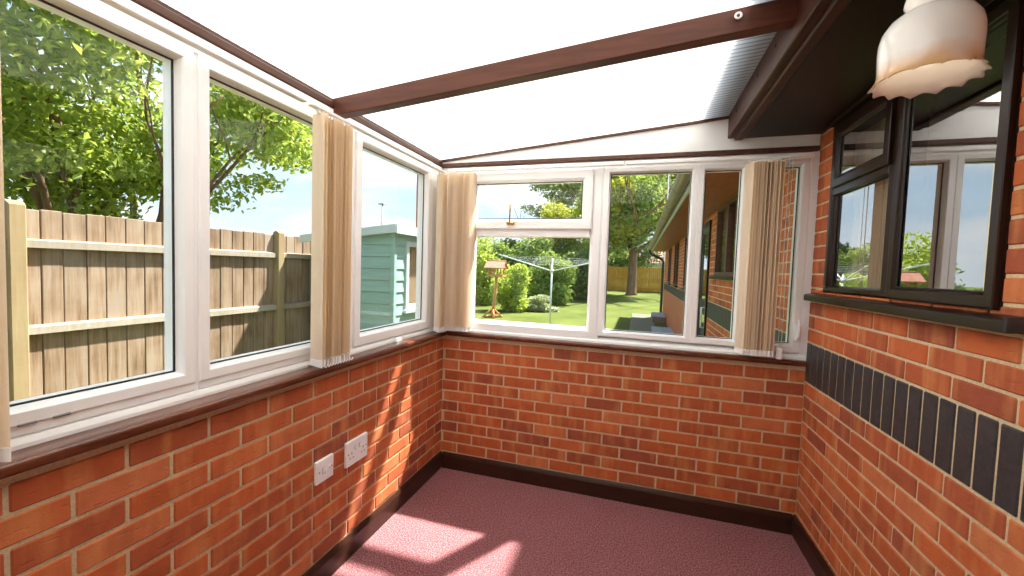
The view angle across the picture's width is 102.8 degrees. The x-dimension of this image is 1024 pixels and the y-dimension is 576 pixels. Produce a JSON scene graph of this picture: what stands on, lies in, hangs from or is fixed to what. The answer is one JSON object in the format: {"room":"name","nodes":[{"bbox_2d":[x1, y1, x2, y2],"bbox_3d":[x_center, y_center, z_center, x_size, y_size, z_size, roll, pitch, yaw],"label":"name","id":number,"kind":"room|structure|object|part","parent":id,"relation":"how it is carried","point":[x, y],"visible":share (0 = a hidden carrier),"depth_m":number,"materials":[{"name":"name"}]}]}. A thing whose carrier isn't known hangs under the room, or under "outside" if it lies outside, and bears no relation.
{"room":"sunroom","nodes":[
{"label":"sunroom","id":0,"kind":"room"},
{"bbox_2d":[0,336,442,575],"bbox_3d":[-1.032,0.886,1.444,0.110,1.000,3.400,3,3,17],"label":"wall","id":1,"kind":"structure","parent":0,"point":[230,490],"depth_m":1.45,"materials":[{"name":"red brick"}]},
{"bbox_2d":[0,330,446,479],"bbox_3d":[-1.004,0.375,1.374,0.138,0.030,3.320,3,3,17],"label":"window sill","id":2,"kind":"structure","parent":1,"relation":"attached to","point":[38,455],"depth_m":1.19,"materials":[{"name":"brown wood"}]},
{"bbox_2d":[10,0,442,451],"bbox_3d":[-1.024,-0.210,1.394,0.083,1.175,3.388,3,3,17],"label":"framing","id":3,"kind":"object","parent":1,"relation":"attached to","point":[37,437],"visible":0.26,"depth_m":1.33,"materials":[{"name":"white plastic"}]},
{"bbox_2d":[9,0,194,437],"bbox_3d":[-1.175,-0.191,0.901,0.077,1.076,0.875,3,3,17],"label":"window","id":4,"kind":"structure","parent":3,"relation":"attached to","point":[32,414],"depth_m":1.26,"materials":[{"name":"white plastic"}]},
{"bbox_3d":[-1.197,0.334,0.927,0.068,0.023,0.875,3,3,17],"label":"rail","id":5,"kind":"part","parent":4,"relation":"part of","materials":[{"name":"white plastic"}]},
{"bbox_2d":[0,0,306,461],"bbox_3d":[-0.997,-0.181,1.087,0.089,1.079,1.135,3,3,17],"label":"vertical blind","id":6,"kind":"object","parent":4,"relation":"attached to","point":[5,447],"visible":1,"depth_m":0.86,"materials":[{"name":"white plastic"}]},
{"bbox_2d":[197,54,354,387],"bbox_3d":[-0.933,-0.221,1.688,0.074,1.076,0.747,3,3,17],"label":"window","id":7,"kind":"structure","parent":3,"relation":"attached to","point":[210,372],"depth_m":1.38,"materials":[{"name":"white plastic"}]},
{"bbox_3d":[-0.953,0.304,1.714,0.068,0.023,0.747,3,3,17],"label":"rail","id":8,"kind":"part","parent":7,"relation":"part of","materials":[{"name":"white plastic"}]},
{"bbox_2d":[308,102,406,367],"bbox_3d":[-0.719,-0.214,1.987,0.089,1.079,0.700,3,3,17],"label":"vertical blind","id":9,"kind":"object","parent":7,"relation":"attached to","point":[332,134],"visible":1,"depth_m":1.75,"materials":[{"name":"beige fabric"}]},
{"bbox_3d":[-0.758,0.328,1.796,0.003,0.013,0.181,3,3,17],"label":"chain","id":10,"kind":"part","parent":9,"relation":"part of","materials":[{"name":"white plastic"}]},
{"bbox_2d":[352,131,432,347],"bbox_3d":[-0.703,-0.259,2.429,0.074,1.096,0.784,3,3,17],"label":"window","id":11,"kind":"structure","parent":3,"relation":"attached to","point":[363,142],"depth_m":2.45,"materials":[{"name":"white plastic"}]},
{"bbox_2d":[405,152,447,332],"bbox_3d":[-0.537,-0.236,2.574,0.089,1.079,0.511,3,3,17],"label":"vertical blind","id":12,"kind":"object","parent":11,"relation":"attached to","point":[442,177],"visible":0.98,"depth_m":2.73,"materials":[{"name":"beige fabric"}]},
{"bbox_3d":[-0.557,-0.290,2.908,0.078,1.130,0.217,3,3,17],"label":"corner post","id":13,"kind":"part","parent":3,"relation":"part of","materials":[{"name":"white plastic"}]},
{"bbox_2d":[131,0,442,166],"bbox_3d":[-0.997,-0.820,1.348,0.056,0.049,3.360,3,3,17],"label":"trim","id":14,"kind":"structure","parent":1,"relation":"attached to","point":[158,7],"depth_m":1.48,"materials":[{"name":"brown wood"}]},
{"bbox_2d":[314,453,333,485],"bbox_3d":[-0.842,0.812,1.834,0.020,0.103,0.107,3,3,17],"label":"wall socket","id":15,"kind":"object","parent":1,"relation":"attached to","point":[323,468],"visible":1,"depth_m":1.82,"materials":[{"name":"white plastic"}]},
{"bbox_2d":[344,432,367,468],"bbox_3d":[-0.777,0.807,2.044,0.020,0.123,0.162,3,3,17],"label":"wall socket","id":16,"kind":"object","parent":1,"relation":"attached to","point":[355,449],"visible":1,"depth_m":2.02,"materials":[{"name":"white plastic"}]},
{"bbox_2d":[302,451,441,575],"bbox_3d":[-0.999,1.298,1.397,0.018,0.115,3.300,3,3,17],"label":"baseboard","id":17,"kind":"structure","parent":1,"relation":"attached to","point":[341,552],"depth_m":2.19,"materials":[{"name":"brown wood"}]},
{"bbox_2d":[105,280,667,330],"bbox_3d":[-3.842,-0.391,25.942,60.000,1.258,58.000,3,3,17],"label":"lawn","id":18,"kind":"structure","parent":0,"point":[620,307],"depth_m":15.83,"materials":[{"name":"green plant"}]},
{"bbox_2d":[0,0,311,354],"bbox_3d":[-4.211,-1.887,4.408,4.616,6.411,5.433,2,3,5],"label":"leafy tree","id":19,"kind":"object","parent":18,"relation":"on","point":[50,156],"visible":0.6,"depth_m":3.99,"materials":[{"name":"green plant"}]},
{"bbox_2d":[4,199,310,401],"bbox_3d":[-2.665,0.406,3.299,0.079,1.905,5.586,3,3,17],"label":"fence","id":20,"kind":"object","parent":18,"relation":"on","point":[63,319],"visible":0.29,"depth_m":2.88,"materials":[{"name":"brown wood"}]},
{"bbox_3d":[-2.935,0.438,2.425,0.078,1.905,0.076,3,3,17],"label":"fence post","id":21,"kind":"part","parent":20,"relation":"part of","materials":[{"name":"beige wood"}]},
{"bbox_3d":[-2.639,-0.299,3.270,0.040,0.057,1.760,3,3,17],"label":"rail","id":22,"kind":"part","parent":20,"relation":"part of","materials":[{"name":"brown wood"}]},
{"bbox_3d":[-2.656,0.225,3.295,0.040,0.057,1.760,3,3,17],"label":"rail","id":23,"kind":"part","parent":20,"relation":"part of","materials":[{"name":"beige wood"}]},
{"bbox_3d":[-2.391,0.372,4.182,0.078,1.905,0.076,3,3,17],"label":"fence post","id":24,"kind":"part","parent":20,"relation":"part of","materials":[{"name":"beige wood"}]},
{"bbox_3d":[-2.146,0.331,5.063,0.023,1.821,1.824,3,3,17],"label":"board panel","id":25,"kind":"part","parent":20,"relation":"part of","materials":[{"name":"brown wood"}]},
{"bbox_3d":[-2.113,0.159,5.046,0.040,0.057,1.750,3,3,17],"label":"rail","id":26,"kind":"part","parent":20,"relation":"part of","materials":[{"name":"beige wood"}]},
{"bbox_3d":[-2.096,-0.365,5.021,0.040,0.057,1.750,3,3,17],"label":"rail","id":27,"kind":"part","parent":20,"relation":"part of","materials":[{"name":"brown wood"}]},
{"bbox_2d":[300,224,416,329],"bbox_3d":[-1.415,0.310,5.147,1.168,2.002,2.015,3,3,17],"label":"garden shed","id":28,"kind":"object","parent":18,"relation":"on","point":[388,252],"visible":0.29,"depth_m":4.20,"materials":[{"name":"teal paint"}]},
{"bbox_3d":[-1.216,0.397,4.155,0.050,1.935,0.050,3,3,17],"label":"corner trim","id":29,"kind":"part","parent":28,"relation":"part of","materials":[{"name":"teal paint"}]},
{"bbox_3d":[-1.028,0.237,4.655,0.050,0.040,0.740,3,3,17],"label":"window sill","id":30,"kind":"part","parent":28,"relation":"part of","materials":[{"name":"white wood"}]},
{"bbox_2d":[378,203,384,224],"bbox_3d":[-12.109,-4.211,37.787,0.600,7.210,0.300,3,3,17],"label":"street lamp","id":31,"kind":"object","parent":18,"relation":"on","point":[382,204],"visible":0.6,"depth_m":37.58,"materials":[{"name":"grey metal"}]},
{"bbox_2d":[416,175,417,227],"bbox_3d":[-3.303,-2.954,16.617,1.080,7.300,0.860,3,3,17],"label":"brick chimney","id":32,"kind":"object","parent":18,"relation":"on","point":[417,175],"visible":0.04,"depth_m":16.38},
{"bbox_2d":[475,237,508,304],"bbox_3d":[-1.307,-0.796,17.858,2.541,3.446,2.181,3,3,17],"label":"bush","id":33,"kind":"object","parent":18,"relation":"on","point":[483,282],"visible":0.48,"depth_m":17.29,"materials":[{"name":"green plant"}]},
{"bbox_2d":[482,260,508,318],"bbox_3d":[-0.558,0.025,13.207,0.723,1.851,0.626,3,3,17],"label":"table","id":34,"kind":"object","parent":18,"relation":"on","point":[493,264],"visible":1,"depth_m":13.13,"materials":[{"name":"brown wood"}]},
{"bbox_2d":[489,263,531,311],"bbox_3d":[-0.181,0.082,15.392,1.696,2.070,1.586,1,3,-23],"label":"bush","id":35,"kind":"object","parent":18,"relation":"on","point":[511,289],"visible":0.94,"depth_m":15.15,"materials":[{"name":"green plant"}]},
{"bbox_2d":[493,238,541,257],"bbox_3d":[-0.155,-2.665,31.884,5.469,2.653,3.197,3,3,17],"label":"tree","id":36,"kind":"object","parent":18,"relation":"on","point":[512,242],"visible":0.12,"depth_m":31.34,"materials":[{"name":"green plant"}]},
{"bbox_2d":[476,237,574,294],"bbox_3d":[-0.440,-0.990,23.090,8.780,4.013,1.714,3,3,19],"label":"hedge","id":37,"kind":"object","parent":18,"relation":"on","point":[504,251],"visible":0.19,"depth_m":22.34,"materials":[{"name":"green plant"}]},
{"bbox_2d":[523,294,558,311],"bbox_3d":[1.066,0.615,15.640,1.496,0.828,0.981,3,3,17],"label":"shrub","id":38,"kind":"object","parent":18,"relation":"on","point":[537,303],"visible":0.81,"depth_m":15.43,"materials":[{"name":"green plant"}]},
{"bbox_2d":[524,249,577,305],"bbox_3d":[1.731,-0.407,18.615,2.542,2.770,1.959,3,3,17],"label":"bush","id":39,"kind":"object","parent":18,"relation":"on","point":[563,277],"visible":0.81,"depth_m":18.23,"materials":[{"name":"green plant"}]},
{"bbox_2d":[520,183,585,238],"bbox_3d":[6.136,-7.703,36.091,11.076,14.341,10.246,3,3,14],"label":"pine tree","id":40,"kind":"object","parent":18,"relation":"on","point":[563,197],"visible":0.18,"depth_m":36.13,"materials":[{"name":"green plant"}]},
{"bbox_2d":[498,254,608,323],"bbox_3d":[0.898,0.189,9.795,1.852,1.954,1.996,0,3,-35],"label":"rotary clothes line","id":41,"kind":"object","parent":18,"relation":"on","point":[551,270],"visible":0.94,"depth_m":9.80,"materials":[{"name":"white metal"}]},
{"bbox_3d":[0.294,-0.621,9.900,1.298,0.387,0.028,2,3,10],"label":"arm","id":42,"kind":"part","parent":41,"relation":"part of","materials":[{"name":"white metal"}]},
{"bbox_3d":[1.613,-0.539,9.629,1.296,0.337,0.028,3,3,13],"label":"arm","id":43,"kind":"part","parent":41,"relation":"part of","materials":[{"name":"white metal"}]},
{"bbox_2d":[514,193,614,260],"bbox_3d":[4.105,-3.331,30.091,7.133,6.507,6.467,0,4,-39],"label":"tree","id":44,"kind":"object","parent":18,"relation":"on","point":[567,244],"visible":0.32,"depth_m":29.22,"materials":[{"name":"green plant"}]},
{"bbox_2d":[559,249,607,297],"bbox_3d":[3.510,-0.621,20.441,2.434,2.759,2.397,0,3,-30],"label":"bush","id":45,"kind":"object","parent":18,"relation":"on","point":[580,285],"visible":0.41,"depth_m":20.18,"materials":[{"name":"green plant"}]},
{"bbox_2d":[566,174,674,294],"bbox_3d":[6.970,-3.711,23.603,7.779,8.413,9.014,3,3,17],"label":"tree","id":46,"kind":"object","parent":18,"relation":"on","point":[637,207],"visible":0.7,"depth_m":22.21,"materials":[{"name":"green plant"}]},
{"bbox_2d":[607,266,664,291],"bbox_3d":[8.024,-0.558,26.439,10.850,1.612,0.120,3,3,17],"label":"fence","id":47,"kind":"object","parent":18,"relation":"on","point":[651,283],"visible":0.22,"depth_m":26.36,"materials":[{"name":"wood"}]},
{"bbox_3d":[7.192,-0.593,26.707,1.792,1.542,0.022,3,3,17],"label":"panel","id":48,"kind":"part","parent":47,"relation":"part of","materials":[{"name":"yellow wood"}]},
{"bbox_3d":[8.902,-0.551,26.146,1.800,0.080,0.040,3,3,17],"label":"rail","id":49,"kind":"part","parent":47,"relation":"part of","materials":[{"name":"brown wood"}]},
{"bbox_3d":[8.884,-0.002,26.172,1.800,0.080,0.040,3,3,17],"label":"rail","id":50,"kind":"part","parent":47,"relation":"part of","materials":[{"name":"brown wood"}]},
{"bbox_3d":[8.910,-0.511,26.178,1.792,1.542,0.022,3,3,17],"label":"panel","id":51,"kind":"part","parent":47,"relation":"part of","materials":[{"name":"wood"}]},
{"bbox_3d":[8.921,-1.100,26.120,1.800,0.080,0.040,3,3,17],"label":"rail","id":52,"kind":"part","parent":47,"relation":"part of","materials":[{"name":"wood"}]},
{"bbox_2d":[608,244,663,279],"bbox_3d":[9.162,-2.003,31.111,4.590,3.078,2.721,3,3,17],"label":"tree","id":53,"kind":"object","parent":18,"relation":"on","point":[644,258],"visible":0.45,"depth_m":30.34,"materials":[{"name":"green plant"}]},
{"bbox_2d":[637,249,665,274],"bbox_3d":[14.939,-2.232,38.344,7.200,3.828,5.680,3,3,17],"label":"house","id":54,"kind":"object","parent":18,"relation":"on","point":[658,265],"visible":0.02,"depth_m":36.45,"materials":[{"name":"tile"}]},
{"bbox_2d":[635,174,676,221],"bbox_3d":[12.985,-5.232,30.549,11.680,10.640,9.585,1,3,-13],"label":"tree","id":55,"kind":"object","parent":18,"relation":"on","point":[675,175],"visible":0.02,"depth_m":29.99,"materials":[{"name":"green plant"}]},
{"bbox_2d":[651,312,665,323],"bbox_3d":[4.906,1.006,13.751,0.400,0.250,1.400,3,3,17],"label":"step","id":56,"kind":"structure","parent":18,"relation":"on","point":[656,317],"depth_m":13.11,"materials":[{"name":"grey concrete"}]},
{"bbox_2d":[651,326,673,333],"bbox_3d":[3.571,1.184,9.614,0.500,0.200,2.700,3,3,17],"label":"step","id":57,"kind":"structure","parent":18,"relation":"on","point":[653,328],"depth_m":10.34,"materials":[{"name":"grey concrete"}]},
{"bbox_2d":[662,174,668,304],"bbox_3d":[7.083,-2.816,18.800,0.044,7.197,0.044,3,3,17],"label":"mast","id":58,"kind":"object","parent":18,"relation":"on","point":[668,174],"visible":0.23,"depth_m":18.72,"materials":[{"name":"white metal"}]},
{"bbox_2d":[160,0,776,159],"bbox_3d":[-0.089,-0.896,1.064,2.150,0.213,3.560,3,3,17],"label":"ceiling","id":59,"kind":"structure","parent":0,"point":[338,48],"depth_m":1.59,"materials":[{"name":"white plastic"}]},
{"bbox_2d":[333,0,797,118],"bbox_3d":[0.067,-0.867,1.617,1.825,0.245,0.055,3,3,17],"label":"rafter","id":60,"kind":"object","parent":59,"relation":"attached to","point":[776,15],"visible":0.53,"depth_m":1.53,"materials":[{"name":"brown wood"}]},
{"bbox_2d":[734,12,742,19],"bbox_3d":[0.755,-0.907,1.367,0.025,0.025,0.019,3,3,17],"label":"ceiling hook","id":61,"kind":"object","parent":60,"relation":"attached to","point":[740,13],"visible":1,"depth_m":1.36,"materials":[{"name":"white plastic"}]},
{"bbox_2d":[728,0,851,140],"bbox_3d":[0.786,-0.855,0.760,0.086,0.148,3.294,3,3,17],"label":"fascia","id":62,"kind":"object","parent":59,"relation":"attached to","point":[788,49],"visible":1,"depth_m":1.52,"materials":[{"name":"brown wood"}]},
{"bbox_2d":[332,467,814,575],"bbox_3d":[0.072,1.429,1.123,2.435,0.050,3.400,3,3,17],"label":"floor","id":63,"kind":"structure","parent":0,"point":[458,523],"depth_m":2.20,"materials":[{"name":"pink carpet"}]},
{"bbox_2d":[441,119,820,516],"bbox_3d":[0.577,0.159,2.652,2.305,2.444,0.110,3,3,17],"label":"wall","id":64,"kind":"structure","parent":0,"point":[729,431],"depth_m":2.55,"materials":[{"name":"red brick"}]},
{"bbox_2d":[441,116,728,161],"bbox_3d":[0.391,-0.939,2.616,1.850,0.182,0.021,3,3,17],"label":"trim","id":65,"kind":"structure","parent":64,"relation":"attached to","point":[723,117],"depth_m":2.57,"materials":[{"name":"brown wood"}]},
{"bbox_2d":[442,451,792,534],"bbox_3d":[0.540,1.289,2.639,2.189,0.115,0.018,3,3,17],"label":"baseboard","id":66,"kind":"structure","parent":64,"relation":"attached to","point":[765,519],"depth_m":2.57,"materials":[{"name":"brown wood"}]},
{"bbox_2d":[447,331,806,366],"bbox_3d":[0.587,0.369,2.591,2.183,0.030,0.055,3,3,17],"label":"board","id":67,"kind":"object","parent":64,"relation":"attached to","point":[768,360],"visible":0.98,"depth_m":2.51,"materials":[{"name":"brown wood"}]},
{"bbox_2d":[443,151,819,360],"bbox_3d":[0.588,-0.226,2.624,2.287,1.155,0.090,3,3,17],"label":"framing","id":68,"kind":"object","parent":67,"relation":"on","point":[809,260],"visible":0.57,"depth_m":2.43,"materials":[{"name":"white plastic"}]},
{"bbox_3d":[-0.416,-0.274,2.939,0.180,1.155,0.075,3,3,17],"label":"post","id":69,"kind":"part","parent":68,"relation":"part of","materials":[{"name":"white plastic"}]},
{"bbox_2d":[473,167,603,338],"bbox_3d":[0.111,-0.236,2.747,0.943,1.098,0.127,3,3,17],"label":"window","id":70,"kind":"structure","parent":68,"relation":"attached to","point":[588,225],"depth_m":2.68,"materials":[{"name":"white plastic"}]},
{"bbox_3d":[-0.012,-0.488,2.728,0.053,0.132,0.036,3,3,17],"label":"handle","id":71,"kind":"part","parent":70,"relation":"part of","materials":[{"name":"gold metal"}]},
{"bbox_2d":[444,161,623,331],"bbox_3d":[0.104,-0.237,2.679,1.170,1.114,0.089,3,3,17],"label":"vertical blind","id":72,"kind":"object","parent":70,"relation":"attached to","point":[462,182],"visible":1,"depth_m":2.79,"materials":[{"name":"beige fabric"}]},
{"bbox_2d":[475,169,593,229],"bbox_3d":[0.102,-0.583,2.745,0.875,0.378,0.074,3,3,17],"label":"vent","id":73,"kind":"object","parent":70,"relation":"attached to","point":[543,176],"depth_m":2.68,"materials":[{"name":"white plastic"}]},
{"bbox_2d":[598,164,699,342],"bbox_3d":[0.839,-0.214,2.550,0.545,1.065,0.074,3,3,17],"label":"window","id":74,"kind":"structure","parent":68,"relation":"attached to","point":[693,169],"depth_m":2.51,"materials":[{"name":"white plastic"}]},
{"bbox_2d":[626,153,813,359],"bbox_3d":[1.135,-0.184,2.361,0.970,1.122,0.089,3,3,17],"label":"vertical blind","id":75,"kind":"object","parent":74,"relation":"attached to","point":[764,178],"visible":1,"depth_m":2.27,"materials":[{"name":"beige fabric"}]},
{"bbox_3d":[1.496,-0.170,2.239,0.020,1.070,0.006,3,3,17],"label":"cord","id":76,"kind":"part","parent":75,"relation":"part of","materials":[{"name":"white plastic"}]},
{"bbox_2d":[690,162,747,345],"bbox_3d":[1.227,-0.196,2.430,0.267,1.065,0.074,3,3,17],"label":"window","id":77,"kind":"structure","parent":68,"relation":"attached to","point":[737,166],"depth_m":2.42,"materials":[{"name":"white plastic"}]},
{"bbox_2d":[774,158,811,352],"bbox_3d":[1.492,-0.184,2.322,0.295,1.090,0.125,3,3,17],"label":"window","id":78,"kind":"structure","parent":68,"relation":"attached to","point":[803,166],"depth_m":2.29,"materials":[{"name":"white plastic"}]},
{"bbox_3d":[1.588,0.237,2.269,0.019,0.120,0.052,3,3,17],"label":"handle","id":79,"kind":"part","parent":78,"relation":"part of","materials":[{"name":"white plastic"}]},
{"bbox_3d":[1.661,-0.175,2.299,0.042,1.155,0.076,3,3,17],"label":"post","id":80,"kind":"part","parent":68,"relation":"part of","materials":[{"name":"white plastic"}]},
{"bbox_2d":[442,145,819,167],"bbox_3d":[0.590,-0.811,2.557,2.264,0.025,0.034,3,3,17],"label":"trim","id":81,"kind":"structure","parent":64,"relation":"attached to","point":[798,148],"depth_m":2.48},
{"bbox_2d":[629,313,654,331],"bbox_3d":[3.951,1.145,12.375,0.720,0.061,12.582,3,3,17],"label":"path","id":82,"kind":"object","parent":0,"point":[639,322],"visible":0.27,"depth_m":12.79,"materials":[{"name":"grey concrete"}]},
{"bbox_2d":[662,73,1023,575],"bbox_3d":[3.199,0.146,7.124,0.110,2.494,16.800,3,3,17],"label":"wall","id":83,"kind":"structure","parent":0,"point":[911,463],"depth_m":1.43,"materials":[{"name":"red brick"}]},
{"bbox_2d":[649,250,664,312],"bbox_3d":[5.251,-0.161,14.962,0.571,2.430,0.112,3,3,17],"label":"downpipe","id":84,"kind":"object","parent":83,"relation":"attached to","point":[650,252],"visible":0.87,"depth_m":14.87,"materials":[{"name":"black plastic"}]},
{"bbox_2d":[665,247,671,284],"bbox_3d":[4.919,-0.696,12.741,0.130,1.155,1.300,3,3,17],"label":"window","id":85,"kind":"structure","parent":83,"relation":"in","point":[670,248],"depth_m":12.71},
{"bbox_3d":[5.034,-0.723,13.018,0.075,1.120,0.600,3,3,17],"label":"frame","id":86,"kind":"part","parent":85,"relation":"part of","materials":[{"name":"brown wood"}]},
{"bbox_3d":[4.857,-0.701,12.445,0.075,1.120,0.600,3,3,17],"label":"frame","id":87,"kind":"part","parent":85,"relation":"part of","materials":[{"name":"brown wood"}]},
{"bbox_2d":[671,240,679,287],"bbox_3d":[4.224,-0.612,10.497,0.130,1.155,1.400,3,3,17],"label":"window","id":88,"kind":"structure","parent":83,"relation":"in","point":[677,245],"depth_m":10.46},
{"bbox_3d":[4.347,-0.640,10.799,0.075,1.120,0.650,3,3,17],"label":"frame","id":89,"kind":"part","parent":88,"relation":"part of","materials":[{"name":"brown wood"}]},
{"bbox_3d":[4.154,-0.616,10.178,0.075,1.120,0.650,3,3,17],"label":"frame","id":90,"kind":"part","parent":88,"relation":"part of","materials":[{"name":"brown wood"}]},
{"bbox_2d":[680,235,686,290],"bbox_3d":[3.514,-0.526,8.206,0.130,1.155,1.100,3,3,17],"label":"window","id":91,"kind":"structure","parent":83,"relation":"in","point":[683,288],"depth_m":8.63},
{"bbox_3d":[3.615,-0.551,8.436,0.075,1.120,0.500,3,3,17],"label":"frame","id":92,"kind":"part","parent":91,"relation":"part of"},
{"bbox_2d":[652,172,739,251],"bbox_3d":[3.567,-1.134,8.937,0.570,0.017,13.630,3,3,17],"label":"soffit","id":93,"kind":"structure","parent":83,"relation":"attached to","point":[720,188],"depth_m":4.66,"materials":[{"name":"brown wood"}]},
{"bbox_2d":[697,220,711,335],"bbox_3d":[2.792,0.209,5.996,0.142,2.300,0.900,3,3,17],"label":"door","id":94,"kind":"structure","parent":83,"relation":"in","point":[707,227],"depth_m":5.89,"materials":[{"name":"white plastic"}]},
{"bbox_3d":[2.644,0.410,5.682,0.062,0.304,0.024,3,3,17],"label":"handle","id":95,"kind":"part","parent":94,"relation":"part of","materials":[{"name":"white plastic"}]},
{"bbox_3d":[2.807,0.210,5.991,0.010,2.040,0.620,3,3,17],"label":"pane","id":96,"kind":"part","parent":94,"relation":"part of","materials":[{"name":"clear glass"}]},
{"bbox_3d":[2.814,0.210,5.989,0.095,2.300,0.900,3,3,17],"label":"frame","id":97,"kind":"part","parent":94,"relation":"part of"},
{"bbox_2d":[708,194,737,280],"bbox_3d":[2.380,-0.528,4.524,0.130,0.875,1.400,3,3,17],"label":"window","id":98,"kind":"structure","parent":83,"relation":"in","point":[727,214],"depth_m":4.51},
{"bbox_3d":[2.347,-0.109,4.550,0.090,0.035,1.400,3,3,17],"label":"sill","id":99,"kind":"part","parent":98,"relation":"part of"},
{"bbox_3d":[2.503,-0.556,4.825,0.075,0.840,0.650,3,3,17],"label":"frame","id":100,"kind":"part","parent":98,"relation":"part of","materials":[{"name":"brown wood"}]},
{"bbox_3d":[2.506,-0.555,4.825,0.010,0.740,0.550,3,3,17],"label":"pane","id":101,"kind":"part","parent":98,"relation":"part of","materials":[{"name":"clear glass"}]},
{"bbox_3d":[2.311,-0.532,4.205,0.075,0.840,0.650,3,3,17],"label":"frame","id":102,"kind":"part","parent":98,"relation":"part of","materials":[{"name":"brown wood"}]},
{"bbox_3d":[2.313,-0.532,4.204,0.010,0.740,0.550,3,3,17],"label":"pane","id":103,"kind":"part","parent":98,"relation":"part of","materials":[{"name":"clear glass"}]},
{"bbox_2d":[792,514,834,575],"bbox_3d":[1.108,1.399,0.748,0.018,0.115,3.300,3,3,17],"label":"baseboard","id":104,"kind":"structure","parent":83,"relation":"attached to","point":[819,566],"depth_m":2.08,"materials":[{"name":"brown wood"}]},
{"bbox_2d":[744,0,1004,137],"bbox_3d":[1.055,-0.780,0.683,0.480,0.036,3.300,3,3,17],"label":"soffit","id":105,"kind":"structure","parent":83,"relation":"attached to","point":[833,82],"depth_m":1.59,"materials":[{"name":"brown wood"}]},
{"bbox_2d":[867,0,991,99],"bbox_3d":[0.994,-0.644,0.969,0.210,0.306,0.207,3,3,17],"label":"ceiling lamp","id":106,"kind":"object","parent":105,"relation":"attached to","point":[936,45],"visible":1,"depth_m":0.93,"materials":[{"name":"beige glass"}]},
{"bbox_2d":[803,0,1023,333],"bbox_3d":[1.494,-0.360,1.554,0.196,0.906,1.286,3,3,17],"label":"window","id":107,"kind":"structure","parent":83,"relation":"in","point":[921,186],"depth_m":1.33,"materials":[{"name":"clear glass"}]},
{"bbox_2d":[831,96,896,188],"bbox_3d":[1.565,-0.634,1.801,0.072,0.293,0.494,3,3,17],"label":"vent","id":108,"kind":"object","parent":107,"relation":"attached to","point":[864,147],"depth_m":1.77,"materials":[{"name":"black plastic"}]},
{"bbox_3d":[1.445,0.065,1.589,0.112,0.052,1.280,3,3,17],"label":"sill","id":109,"kind":"part","parent":107,"relation":"part of","materials":[{"name":"brown wood"}]},
{"bbox_3d":[1.370,-0.360,1.293,0.001,0.742,0.420,3,3,17],"label":"pane","id":110,"kind":"part","parent":107,"relation":"part of","materials":[{"name":"clear glass"}]},
{"bbox_2d":[828,176,888,288],"bbox_3d":[1.575,-0.221,1.823,0.071,0.533,0.525,3,3,17],"label":"window pane","id":111,"kind":"object","parent":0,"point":[858,211],"depth_m":1.83,"materials":[{"name":"clear glass"}]},
{"bbox_3d":[4.464,-2.192,5.257,4.540,2.245,20.150,3,3,17],"label":"bungalow","id":112,"kind":"object","parent":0,"visible":0},
{"bbox_2d":[651,181,689,251],"bbox_3d":[3.288,-1.198,9.021,0.022,0.145,13.630,3,3,17],"label":"fascia","id":113,"kind":"object","parent":112,"relation":"attached to","point":[686,192],"visible":0.38,"depth_m":5.28,"materials":[{"name":"white plastic"}]},
{"bbox_2d":[648,174,690,249],"bbox_3d":[3.225,-1.202,9.056,0.140,0.070,13.600,3,3,17],"label":"gutter","id":114,"kind":"object","parent":113,"relation":"attached to","point":[681,181],"visible":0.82,"depth_m":4.86,"materials":[{"name":"plastic"}]}
]}

